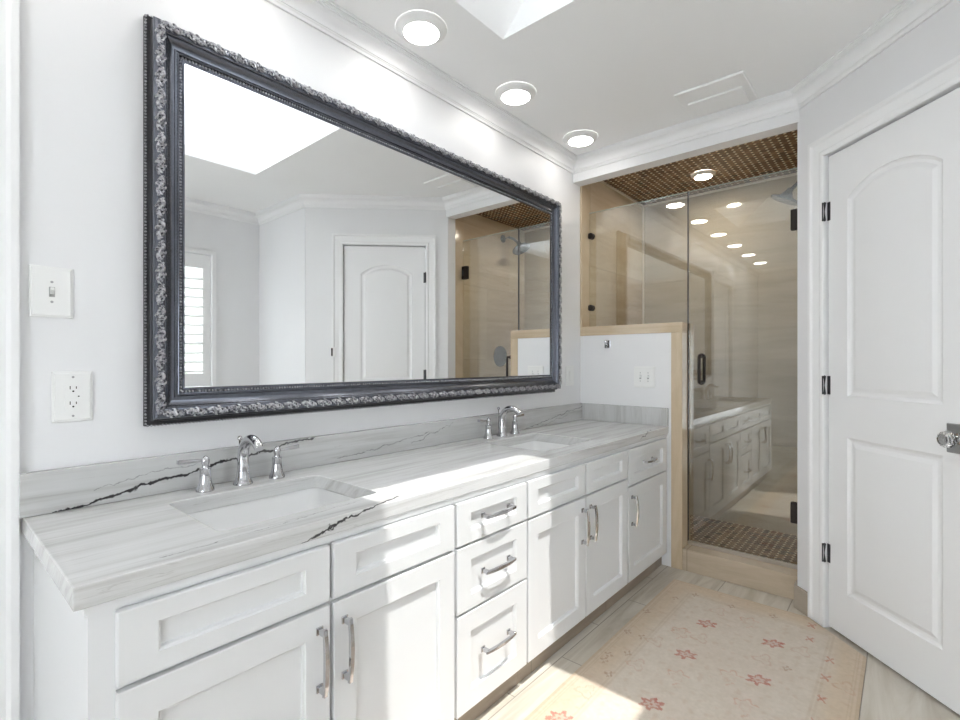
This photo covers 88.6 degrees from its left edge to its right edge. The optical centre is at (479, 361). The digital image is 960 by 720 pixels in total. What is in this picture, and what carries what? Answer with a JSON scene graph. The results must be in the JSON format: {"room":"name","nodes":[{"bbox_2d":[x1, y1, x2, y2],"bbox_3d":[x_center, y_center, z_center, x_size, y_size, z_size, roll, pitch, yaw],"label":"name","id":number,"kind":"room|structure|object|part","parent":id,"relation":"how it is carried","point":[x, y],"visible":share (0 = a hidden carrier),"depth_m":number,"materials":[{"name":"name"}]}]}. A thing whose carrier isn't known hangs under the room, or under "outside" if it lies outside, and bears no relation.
{"room":"bathroom","nodes":[
{"label":"bathroom","id":0,"kind":"room"},
{"bbox_2d":[19,0,641,719],"bbox_3d":[-0.644,-0.045,1.728,0.104,2.410,5.970,0,0,41],"label":"wall","id":1,"kind":"structure","parent":0,"point":[81,61],"depth_m":1.31,"materials":[{"name":"paint"}]},
{"bbox_2d":[0,0,18,719],"bbox_3d":[-1.357,0.086,0.816,0.020,2.127,0.870,0,0,41],"label":"trim","id":2,"kind":"structure","parent":1,"relation":"attached to","point":[9,9],"depth_m":1.13,"materials":[{"name":"paint"}]},
{"bbox_2d":[29,264,72,318],"bbox_3d":[-1.034,-0.170,1.189,0.018,0.123,0.082,0,0,41],"label":"light switch","id":3,"kind":"object","parent":1,"relation":"attached to","point":[50,288],"visible":1,"depth_m":1.19,"materials":[{"name":"white plastic"}]},
{"bbox_2d":[51,371,92,422],"bbox_3d":[-1.011,0.086,1.222,0.010,0.125,0.080,0,0,41],"label":"power outlet","id":4,"kind":"object","parent":1,"relation":"attached to","point":[71,391],"visible":1,"depth_m":1.22,"materials":[{"name":"white plastic"}]},
{"bbox_2d":[64,383,81,409],"bbox_3d":[-1.009,0.086,1.220,0.002,0.066,0.033,0,0,41],"label":"receptacle","id":5,"kind":"object","parent":4,"relation":"attached to","point":[72,391],"depth_m":1.22,"materials":[{"name":"white plastic"}]},
{"bbox_2d":[19,403,581,517],"bbox_3d":[-0.211,0.311,2.135,0.024,0.102,2.626,0,0,41],"label":"backsplash","id":6,"kind":"structure","parent":1,"relation":"attached to","point":[41,492],"depth_m":1.48,"materials":[{"name":"stone"}]},
{"bbox_2d":[143,14,561,426],"bbox_3d":[-0.218,-0.383,2.090,0.073,1.118,2.054,0,0,41],"label":"wall mirror","id":7,"kind":"object","parent":1,"relation":"attached to","point":[305,250],"visible":1,"depth_m":1.68,"materials":[{"name":"grey metal"}]},
{"bbox_2d":[185,64,549,387],"bbox_3d":[-0.220,-0.383,2.091,0.010,0.922,1.885,0,0,41],"label":"mirror glass","id":8,"kind":"object","parent":7,"relation":"attached to","point":[322,250],"depth_m":1.76,"materials":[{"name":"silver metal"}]},
{"bbox_2d":[580,186,589,326],"bbox_3d":[0.676,-0.670,3.174,0.018,0.894,0.110,0,0,41],"label":"trim","id":9,"kind":"structure","parent":1,"relation":"attached to","point":[584,193],"depth_m":3.15,"materials":[{"name":"beige stone"}]},
{"bbox_2d":[455,0,573,38],"bbox_3d":[0.480,-1.700,1.039,1.805,0.900,0.880,0,0,41],"label":"skylight","id":10,"kind":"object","parent":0,"point":[504,18],"depth_m":1.81,"materials":[{"name":"glass"}]},
{"bbox_2d":[330,0,902,205],"bbox_3d":[0.413,-1.270,0.813,2.900,0.080,5.970,0,0,41],"label":"ceiling","id":11,"kind":"structure","parent":0,"point":[614,70],"depth_m":2.03,"materials":[{"name":"paint"}]},
{"bbox_2d":[395,10,446,45],"bbox_3d":[-0.220,-1.239,1.842,0.192,0.022,0.192,0,0,41],"label":"recessed light","id":12,"kind":"object","parent":11,"relation":"in","point":[416,27],"visible":1,"depth_m":1.81,"materials":[{"name":"white plastic"}]},
{"bbox_2d":[404,22,438,44],"bbox_3d":[-0.220,-1.231,1.842,0.131,0.006,0.131,0,0,41],"label":"diffuser","id":13,"kind":"object","parent":12,"relation":"attached to","point":[415,33],"depth_m":1.84,"materials":[{"name":"white plastic"}]},
{"bbox_2d":[495,81,535,104],"bbox_3d":[0.166,-1.239,2.288,0.192,0.022,0.192,0,0,41],"label":"recessed light","id":14,"kind":"object","parent":11,"relation":"in","point":[511,93],"visible":1,"depth_m":2.25,"materials":[{"name":"white plastic"}]},
{"bbox_2d":[502,90,529,104],"bbox_3d":[0.166,-1.231,2.288,0.131,0.006,0.131,0,0,41],"label":"diffuser","id":15,"kind":"object","parent":14,"relation":"attached to","point":[509,97],"depth_m":2.28,"materials":[{"name":"white plastic"}]},
{"bbox_2d":[563,130,597,146],"bbox_3d":[0.561,-1.239,2.744,0.192,0.022,0.192,0,0,41],"label":"recessed light","id":16,"kind":"object","parent":11,"relation":"in","point":[579,138],"visible":1,"depth_m":2.71,"materials":[{"name":"white plastic"}]},
{"bbox_2d":[569,136,592,145],"bbox_3d":[0.561,-1.231,2.744,0.131,0.006,0.131,0,0,41],"label":"diffuser","id":17,"kind":"object","parent":16,"relation":"attached to","point":[573,140],"depth_m":2.73,"materials":[{"name":"white plastic"}]},
{"bbox_2d":[691,170,715,179],"bbox_3d":[1.459,-1.219,3.219,0.150,0.022,0.150,0,0,41],"label":"recessed light","id":18,"kind":"object","parent":11,"relation":"in","point":[702,174],"visible":1,"depth_m":3.19,"materials":[{"name":"white plastic"}]},
{"bbox_2d":[695,174,711,179],"bbox_3d":[1.459,-1.211,3.219,0.102,0.006,0.102,0,0,41],"label":"diffuser","id":19,"kind":"object","parent":18,"relation":"attached to","point":[697,176],"depth_m":3.21,"materials":[{"name":"white plastic"}]},
{"bbox_2d":[674,70,757,117],"bbox_3d":[1.103,-1.239,2.302,0.295,0.022,0.275,0,0,41],"label":"exhaust fan","id":20,"kind":"object","parent":11,"relation":"attached to","point":[734,89],"visible":1,"depth_m":2.28,"materials":[{"name":"paint"}]},
{"bbox_2d":[688,86,749,116],"bbox_3d":[1.133,-1.233,2.336,0.235,0.010,0.155,0,0,41],"label":"grille","id":21,"kind":"object","parent":20,"relation":"attached to","point":[731,96],"depth_m":2.32,"materials":[{"name":"paint"}]},
{"bbox_2d":[580,333,670,566],"bbox_3d":[0.896,0.492,2.994,0.575,1.315,0.120,0,0,41],"label":"wall","id":22,"kind":"structure","parent":0,"point":[606,374],"depth_m":2.93,"materials":[{"name":"paint"}]},
{"bbox_2d":[604,340,609,347],"bbox_3d":[0.766,-0.109,2.995,0.038,0.050,0.048,0,0,41],"label":"robe hook","id":23,"kind":"object","parent":22,"relation":"attached to","point":[607,342],"visible":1,"depth_m":3.00,"materials":[{"name":"silver metal"}]},
{"bbox_2d":[580,322,689,335],"bbox_3d":[0.923,-0.194,2.978,0.634,0.057,0.139,0,0,41],"label":"trim","id":24,"kind":"structure","parent":22,"relation":"attached to","point":[671,327],"depth_m":2.89,"materials":[{"name":"beige stone"}]},
{"bbox_2d":[588,192,686,310],"bbox_3d":[0.943,-0.595,3.000,0.625,0.744,0.034,0,0,41],"label":"glass wall","id":25,"kind":"structure","parent":24,"relation":"on","point":[591,236],"depth_m":3.17,"materials":[{"name":"clear glass"}]},
{"bbox_2d":[687,168,796,568],"bbox_3d":[1.393,0.031,2.610,0.563,1.996,0.107,0,0,41],"label":"shower door","id":26,"kind":"structure","parent":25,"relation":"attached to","point":[793,212],"depth_m":2.70,"materials":[{"name":"clear glass"}]},
{"bbox_3d":[1.237,0.040,2.745,0.026,0.176,0.107,0,0,41],"label":"pull handle","id":27,"kind":"part","parent":26,"relation":"part of","materials":[{"name":"brown metal"}]},
{"bbox_3d":[1.394,1.021,2.609,0.560,0.017,0.022,0,0,41],"label":"rail","id":28,"kind":"part","parent":26,"relation":"part of","materials":[{"name":"silver metal"}]},
{"bbox_2d":[634,366,655,387],"bbox_3d":[0.952,0.087,2.854,0.128,0.122,0.018,0,0,41],"label":"light switch","id":29,"kind":"object","parent":22,"relation":"attached to","point":[644,376],"visible":1,"depth_m":2.85,"materials":[{"name":"white plastic"}]},
{"bbox_2d":[671,332,689,569],"bbox_3d":[1.139,0.492,2.791,0.061,1.315,0.139,0,0,41],"label":"trim","id":30,"kind":"structure","parent":22,"relation":"attached to","point":[679,340],"depth_m":2.74,"materials":[{"name":"beige stone"}]},
{"bbox_2d":[600,173,796,323],"bbox_3d":[1.425,-0.050,3.110,1.214,2.360,0.969,0,0,41],"label":"trim","id":31,"kind":"structure","parent":22,"relation":"attached to","point":[792,174],"depth_m":3.67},
{"bbox_2d":[573,110,799,185],"bbox_3d":[1.061,-1.183,2.710,1.196,0.133,0.086,0,0,41],"label":"wall header","id":32,"kind":"structure","parent":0,"point":[787,122],"depth_m":2.61,"materials":[{"name":"paint"}]},
{"bbox_2d":[475,565,959,719],"bbox_3d":[0.092,1.190,0.443,2.900,0.080,4.990,0,0,41],"label":"floor","id":33,"kind":"structure","parent":0,"point":[886,694],"depth_m":1.83,"materials":[{"name":"tile"}]},
{"bbox_2d":[34,498,453,719],"bbox_3d":[-0.555,0.776,1.297,0.602,0.747,0.866,0,0,41],"label":"vanity cabinet","id":34,"kind":"object","parent":33,"relation":"on","point":[357,623],"visible":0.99,"depth_m":1.07,"materials":[{"name":"paint"}]},
{"bbox_3d":[-0.483,0.486,0.986,0.016,0.127,0.404,0,0,41],"label":"panel","id":35,"kind":"part","parent":34,"relation":"part of","materials":[{"name":"paint"}]},
{"bbox_3d":[-0.483,0.809,0.986,0.016,0.498,0.404,0,0,41],"label":"door","id":36,"kind":"part","parent":34,"relation":"part of","materials":[{"name":"paint"}]},
{"bbox_3d":[-0.350,0.672,1.101,0.036,0.150,0.017,0,0,41],"label":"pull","id":37,"kind":"part","parent":34,"relation":"part of","materials":[{"name":"silver metal"}]},
{"bbox_2d":[22,419,668,611],"bbox_3d":[-0.007,0.382,1.962,0.560,0.040,2.620,0,0,41],"label":"countertop","id":38,"kind":"structure","parent":34,"relation":"on","point":[94,555],"depth_m":1.22,"materials":[{"name":"stone"}]},
{"bbox_2d":[176,435,298,492],"bbox_3d":[-0.671,0.286,1.431,0.143,0.152,0.348,0,0,41],"label":"faucet","id":39,"kind":"object","parent":38,"relation":"on","point":[243,478],"visible":1,"depth_m":1.44,"materials":[{"name":"silver metal"}]},
{"bbox_3d":[-0.797,0.272,1.350,0.017,0.014,0.060,0,0,41],"label":"lever","id":40,"kind":"part","parent":39,"relation":"part of","materials":[{"name":"silver metal"}]},
{"bbox_3d":[-0.771,0.312,1.380,0.048,0.098,0.048,0,0,41],"label":"handle","id":41,"kind":"part","parent":39,"relation":"part of","materials":[{"name":"silver metal"}]},
{"bbox_3d":[-0.670,0.286,1.431,0.141,0.152,0.055,0,0,41],"label":"spout","id":42,"kind":"part","parent":39,"relation":"part of","materials":[{"name":"silver metal"}]},
{"bbox_3d":[-0.634,0.312,1.537,0.048,0.098,0.048,0,0,41],"label":"handle","id":43,"kind":"part","parent":39,"relation":"part of","materials":[{"name":"silver metal"}]},
{"bbox_3d":[-0.608,0.272,1.568,0.017,0.014,0.060,0,0,41],"label":"lever","id":44,"kind":"part","parent":39,"relation":"part of","materials":[{"name":"silver metal"}]},
{"bbox_2d":[187,488,353,530],"bbox_3d":[-0.540,0.468,1.315,0.350,0.132,0.444,0,0,41],"label":"sink","id":45,"kind":"object","parent":38,"relation":"in","point":[229,517],"visible":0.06,"depth_m":1.45,"materials":[{"name":"white ceramic"}]},
{"bbox_2d":[477,406,523,438],"bbox_3d":[0.140,0.286,2.377,0.143,0.152,0.348,0,0,41],"label":"faucet","id":46,"kind":"object","parent":38,"relation":"on","point":[501,418],"visible":1,"depth_m":2.38,"materials":[{"name":"silver metal"}]},
{"bbox_3d":[0.014,0.272,2.295,0.017,0.014,0.060,0,0,41],"label":"lever","id":47,"kind":"part","parent":46,"relation":"part of","materials":[{"name":"silver metal"}]},
{"bbox_3d":[0.040,0.312,2.325,0.048,0.098,0.048,0,0,41],"label":"handle","id":48,"kind":"part","parent":46,"relation":"part of","materials":[{"name":"silver metal"}]},
{"bbox_3d":[0.140,0.286,2.376,0.141,0.152,0.055,0,0,41],"label":"spout","id":49,"kind":"part","parent":46,"relation":"part of","materials":[{"name":"silver metal"}]},
{"bbox_3d":[0.176,0.312,2.483,0.048,0.098,0.048,0,0,41],"label":"handle","id":50,"kind":"part","parent":46,"relation":"part of","materials":[{"name":"silver metal"}]},
{"bbox_2d":[508,441,568,450],"bbox_3d":[0.270,0.468,2.250,0.350,0.132,0.429,0,0,41],"label":"sink","id":51,"kind":"object","parent":38,"relation":"in","point":[533,445],"visible":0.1,"depth_m":2.46,"materials":[{"name":"white ceramic"}]},
{"bbox_2d":[582,403,668,425],"bbox_3d":[0.854,0.311,2.937,0.534,0.102,0.020,0,0,41],"label":"side splash","id":52,"kind":"object","parent":38,"relation":"on","point":[655,416],"visible":1,"depth_m":2.91,"materials":[{"name":"stone"}]},
{"bbox_3d":[-0.307,0.672,1.151,0.036,0.150,0.017,0,0,41],"label":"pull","id":53,"kind":"part","parent":34,"relation":"part of","materials":[{"name":"silver metal"}]},
{"bbox_3d":[-0.212,0.486,1.299,0.016,0.127,0.404,0,0,41],"label":"panel","id":54,"kind":"part","parent":34,"relation":"part of","materials":[{"name":"paint"}]},
{"bbox_3d":[-0.212,0.809,1.299,0.016,0.498,0.404,0,0,41],"label":"door","id":55,"kind":"part","parent":34,"relation":"part of","materials":[{"name":"paint"}]},
{"bbox_2d":[452,477,526,719],"bbox_3d":[-0.152,0.776,1.762,0.602,0.747,0.364,0,0,41],"label":"vanity cabinet","id":56,"kind":"object","parent":33,"relation":"on","point":[490,549],"visible":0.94,"depth_m":1.57,"materials":[{"name":"paint"}]},
{"bbox_3d":[0.043,0.909,1.594,0.016,0.297,0.352,0,0,41],"label":"drawer","id":57,"kind":"part","parent":56,"relation":"part of","materials":[{"name":"paint"}]},
{"bbox_3d":[0.043,0.655,1.594,0.016,0.195,0.352,0,0,41],"label":"drawer","id":58,"kind":"part","parent":56,"relation":"part of","materials":[{"name":"paint"}]},
{"bbox_3d":[0.043,0.486,1.594,0.016,0.127,0.352,0,0,41],"label":"drawer","id":59,"kind":"part","parent":56,"relation":"part of","materials":[{"name":"paint"}]},
{"bbox_3d":[0.064,0.898,1.579,0.036,0.017,0.150,0,0,41],"label":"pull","id":60,"kind":"part","parent":56,"relation":"part of","materials":[{"name":"silver metal"}]},
{"bbox_3d":[0.064,0.652,1.579,0.036,0.017,0.150,0,0,41],"label":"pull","id":61,"kind":"part","parent":56,"relation":"part of","materials":[{"name":"silver metal"}]},
{"bbox_3d":[0.064,0.480,1.579,0.036,0.017,0.150,0,0,41],"label":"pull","id":62,"kind":"part","parent":56,"relation":"part of","materials":[{"name":"silver metal"}]},
{"bbox_2d":[517,446,627,683],"bbox_3d":[0.237,0.776,2.212,0.602,0.747,0.824,0,0,41],"label":"vanity cabinet","id":63,"kind":"object","parent":33,"relation":"on","point":[577,519],"visible":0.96,"depth_m":1.97,"materials":[{"name":"paint"}]},
{"bbox_3d":[0.298,0.486,1.889,0.016,0.127,0.407,0,0,41],"label":"panel","id":64,"kind":"part","parent":63,"relation":"part of","materials":[{"name":"paint"}]},
{"bbox_3d":[0.298,0.809,1.889,0.016,0.498,0.407,0,0,41],"label":"door","id":65,"kind":"part","parent":63,"relation":"part of","materials":[{"name":"paint"}]},
{"bbox_3d":[0.431,0.672,2.003,0.036,0.150,0.017,0,0,41],"label":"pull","id":66,"kind":"part","parent":63,"relation":"part of","materials":[{"name":"silver metal"}]},
{"bbox_3d":[0.477,0.672,2.056,0.036,0.150,0.017,0,0,41],"label":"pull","id":67,"kind":"part","parent":63,"relation":"part of","materials":[{"name":"silver metal"}]},
{"bbox_3d":[0.567,0.486,2.200,0.016,0.127,0.399,0,0,41],"label":"panel","id":68,"kind":"part","parent":63,"relation":"part of","materials":[{"name":"paint"}]},
{"bbox_3d":[0.567,0.809,2.200,0.016,0.498,0.399,0,0,41],"label":"door","id":69,"kind":"part","parent":63,"relation":"part of","materials":[{"name":"paint"}]},
{"bbox_2d":[619,434,667,599],"bbox_3d":[0.686,0.776,2.730,0.602,0.747,0.545,0,0,41],"label":"vanity cabinet","id":70,"kind":"object","parent":33,"relation":"on","point":[647,459],"visible":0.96,"depth_m":2.53,"materials":[{"name":"paint"}]},
{"bbox_3d":[0.748,0.718,2.369,0.036,0.150,0.017,0,0,41],"label":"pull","id":71,"kind":"part","parent":70,"relation":"part of","materials":[{"name":"silver metal"}]},
{"bbox_3d":[0.869,0.509,2.548,0.016,0.172,0.494,0,0,41],"label":"drawer","id":72,"kind":"part","parent":70,"relation":"part of","materials":[{"name":"paint"}]},
{"bbox_3d":[0.869,0.832,2.548,0.016,0.453,0.494,0,0,41],"label":"door","id":73,"kind":"part","parent":70,"relation":"part of","materials":[{"name":"paint"}]},
{"bbox_3d":[0.872,0.502,2.512,0.036,0.017,0.129,0,0,41],"label":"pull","id":74,"kind":"part","parent":70,"relation":"part of","materials":[{"name":"silver metal"}]},
{"bbox_2d":[524,579,866,719],"bbox_3d":[0.238,1.145,1.067,0.807,0.008,3.325,0,0,41],"label":"area rug","id":75,"kind":"object","parent":33,"relation":"on","point":[693,652],"visible":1,"depth_m":1.83,"materials":[{"name":"fabric"}]},
{"bbox_2d":[683,544,796,599],"bbox_3d":[1.377,1.090,2.596,0.551,0.120,0.153,0,0,41],"label":"shower curb","id":76,"kind":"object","parent":33,"relation":"on","point":[766,577],"depth_m":2.53,"materials":[{"name":"beige tile"}]},
{"bbox_2d":[643,175,796,535],"bbox_3d":[1.814,-0.040,3.482,1.315,2.380,0.100,0,0,41],"label":"wall","id":77,"kind":"structure","parent":0,"point":[743,246],"depth_m":3.42,"materials":[{"name":"tile"}]},
{"bbox_2d":[690,515,796,564],"bbox_3d":[1.538,1.139,3.166,1.320,0.019,0.940,0,0,41],"label":"floor","id":78,"kind":"structure","parent":0,"point":[770,544],"depth_m":3.15,"materials":[{"name":"brown tile"}]},
{"bbox_2d":[797,0,959,626],"bbox_3d":[1.583,-0.050,1.797,0.192,2.400,1.135,0,0,0],"label":"wall","id":79,"kind":"structure","parent":0,"point":[934,42],"depth_m":2.13,"materials":[{"name":"paint"}]},
{"bbox_2d":[265,0,953,173],"bbox_3d":[0.063,-1.211,0.409,2.700,0.078,4.700,0,0,41],"label":"trim","id":80,"kind":"structure","parent":79,"relation":"attached to","point":[325,16],"depth_m":2.13,"materials":[{"name":"paint"}]},
{"bbox_2d":[794,580,807,616],"bbox_3d":[1.491,1.097,2.294,0.044,0.104,0.156,0,0,17],"label":"baseboard","id":81,"kind":"structure","parent":79,"relation":"attached to","point":[800,595],"depth_m":2.26,"materials":[{"name":"beige tile"}]},
{"bbox_2d":[808,55,959,626],"bbox_3d":[1.510,0.088,1.819,0.020,2.123,0.786,0,0,-4],"label":"trim","id":82,"kind":"structure","parent":79,"relation":"attached to","point":[946,76],"depth_m":2.14,"materials":[{"name":"paint"}]},
{"bbox_2d":[822,87,959,714],"bbox_3d":[1.506,0.126,1.824,0.112,2.024,0.624,0,0,-4],"label":"door","id":83,"kind":"structure","parent":79,"relation":"in","point":[893,206],"depth_m":1.80,"materials":[{"name":"paint"}]},
{"bbox_3d":[1.488,0.247,1.568,0.039,0.055,0.055,0,0,-4],"label":"knob","id":84,"kind":"part","parent":83,"relation":"part of","materials":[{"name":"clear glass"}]},
{"bbox_3d":[1.541,0.248,1.572,0.008,0.096,0.096,0,0,-4],"label":"knob plate","id":85,"kind":"part","parent":83,"relation":"part of","materials":[{"name":"silver metal"}]},
{"bbox_3d":[1.923,-0.040,2.679,0.100,2.380,0.969,0,0,41],"label":"wall","id":86,"kind":"structure","parent":0,"visible":0},
{"bbox_2d":[770,182,796,205],"bbox_3d":[1.883,-1.032,2.920,0.275,0.195,0.164,0,0,41],"label":"shower","id":87,"kind":"object","parent":86,"relation":"attached to","point":[786,197],"visible":0.66,"depth_m":2.93,"materials":[{"name":"silver metal"}]}
]}

